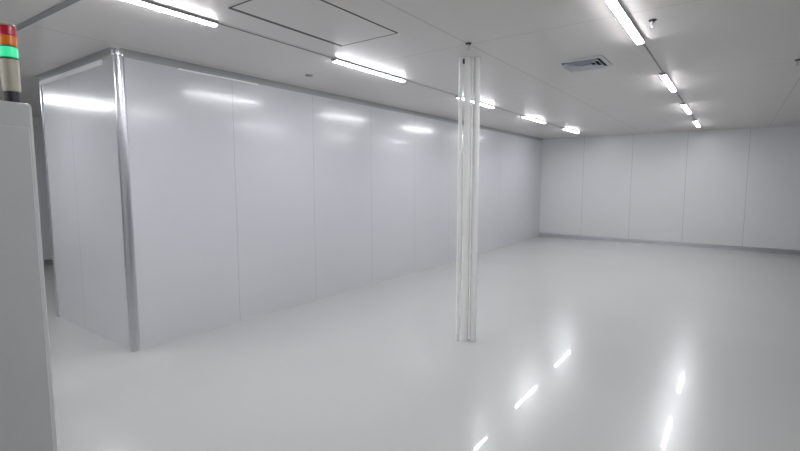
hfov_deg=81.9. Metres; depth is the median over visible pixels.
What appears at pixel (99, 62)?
trim
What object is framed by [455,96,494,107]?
recessed light
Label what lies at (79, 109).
wall
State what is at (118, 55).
trim
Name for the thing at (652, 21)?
sprinkler head
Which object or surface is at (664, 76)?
recessed light
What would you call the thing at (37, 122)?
wall
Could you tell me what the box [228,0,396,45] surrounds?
ceiling hatch
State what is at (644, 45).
trim
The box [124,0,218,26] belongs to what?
recessed light
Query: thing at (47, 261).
baseboard
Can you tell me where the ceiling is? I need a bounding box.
[0,0,799,138]
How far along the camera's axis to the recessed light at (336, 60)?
4.74 m
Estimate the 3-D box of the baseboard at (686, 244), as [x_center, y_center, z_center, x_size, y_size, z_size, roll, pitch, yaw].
[5.611,0.366,12.072,15.980,0.100,0.020,4,7,36]
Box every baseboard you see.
[43,259,52,264]
[539,232,799,254]
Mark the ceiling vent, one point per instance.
(597, 62)
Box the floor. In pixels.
[44,236,799,450]
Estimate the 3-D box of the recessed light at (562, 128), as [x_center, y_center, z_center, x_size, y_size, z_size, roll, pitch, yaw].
[3.945,-2.192,10.657,0.062,0.030,1.150,4,7,36]
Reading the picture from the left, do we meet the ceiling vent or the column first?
the column
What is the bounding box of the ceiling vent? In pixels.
[556,55,611,72]
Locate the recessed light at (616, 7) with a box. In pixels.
[605,0,644,43]
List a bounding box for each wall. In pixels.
[32,117,51,259]
[42,57,140,348]
[124,57,541,348]
[539,125,799,249]
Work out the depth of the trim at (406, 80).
5.80 m
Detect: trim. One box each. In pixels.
[15,0,79,30]
[35,47,112,80]
[39,60,102,84]
[39,84,58,315]
[111,48,139,351]
[118,48,542,140]
[178,68,258,84]
[219,23,333,58]
[406,80,457,95]
[643,43,663,72]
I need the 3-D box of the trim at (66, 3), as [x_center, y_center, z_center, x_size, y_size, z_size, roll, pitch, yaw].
[-4.466,-1.600,4.540,6.286,0.008,0.044,4,7,34]
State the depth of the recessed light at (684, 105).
7.26 m
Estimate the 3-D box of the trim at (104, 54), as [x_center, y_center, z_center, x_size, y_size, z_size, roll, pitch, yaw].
[-3.284,-1.579,4.596,1.900,0.060,0.060,4,7,36]
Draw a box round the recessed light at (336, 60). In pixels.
[331,58,405,81]
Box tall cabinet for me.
[0,101,57,450]
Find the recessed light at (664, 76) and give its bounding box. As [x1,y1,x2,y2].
[659,72,676,91]
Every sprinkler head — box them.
[465,42,471,50]
[648,19,656,28]
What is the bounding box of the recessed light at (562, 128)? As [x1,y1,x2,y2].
[562,128,578,132]
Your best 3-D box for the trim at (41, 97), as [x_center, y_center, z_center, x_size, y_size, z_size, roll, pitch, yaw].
[-4.027,-0.268,5.315,0.032,2.690,0.042,4,7,36]
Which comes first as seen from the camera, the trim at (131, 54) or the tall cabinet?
the tall cabinet
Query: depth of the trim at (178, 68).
4.86 m
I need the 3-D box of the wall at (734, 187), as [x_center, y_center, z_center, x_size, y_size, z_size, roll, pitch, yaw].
[5.638,-0.958,11.996,16.000,2.750,0.100,4,7,36]
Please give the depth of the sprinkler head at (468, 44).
3.89 m
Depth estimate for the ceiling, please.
4.11 m
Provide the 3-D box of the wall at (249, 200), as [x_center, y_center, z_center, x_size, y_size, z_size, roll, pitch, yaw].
[0.746,-0.632,8.698,0.060,2.750,11.010,4,7,36]
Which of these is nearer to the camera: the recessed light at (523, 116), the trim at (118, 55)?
the trim at (118, 55)
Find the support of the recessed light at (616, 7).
in the ceiling
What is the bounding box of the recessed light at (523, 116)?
[521,115,545,123]
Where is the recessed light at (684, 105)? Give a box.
[681,103,691,113]
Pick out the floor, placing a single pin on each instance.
(580, 344)
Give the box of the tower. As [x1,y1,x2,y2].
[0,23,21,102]
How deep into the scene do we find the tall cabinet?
1.92 m
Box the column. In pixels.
[456,57,480,341]
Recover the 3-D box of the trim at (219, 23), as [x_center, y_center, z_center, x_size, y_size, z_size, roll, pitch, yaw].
[-0.987,-1.536,3.879,0.011,0.005,1.221,4,7,36]

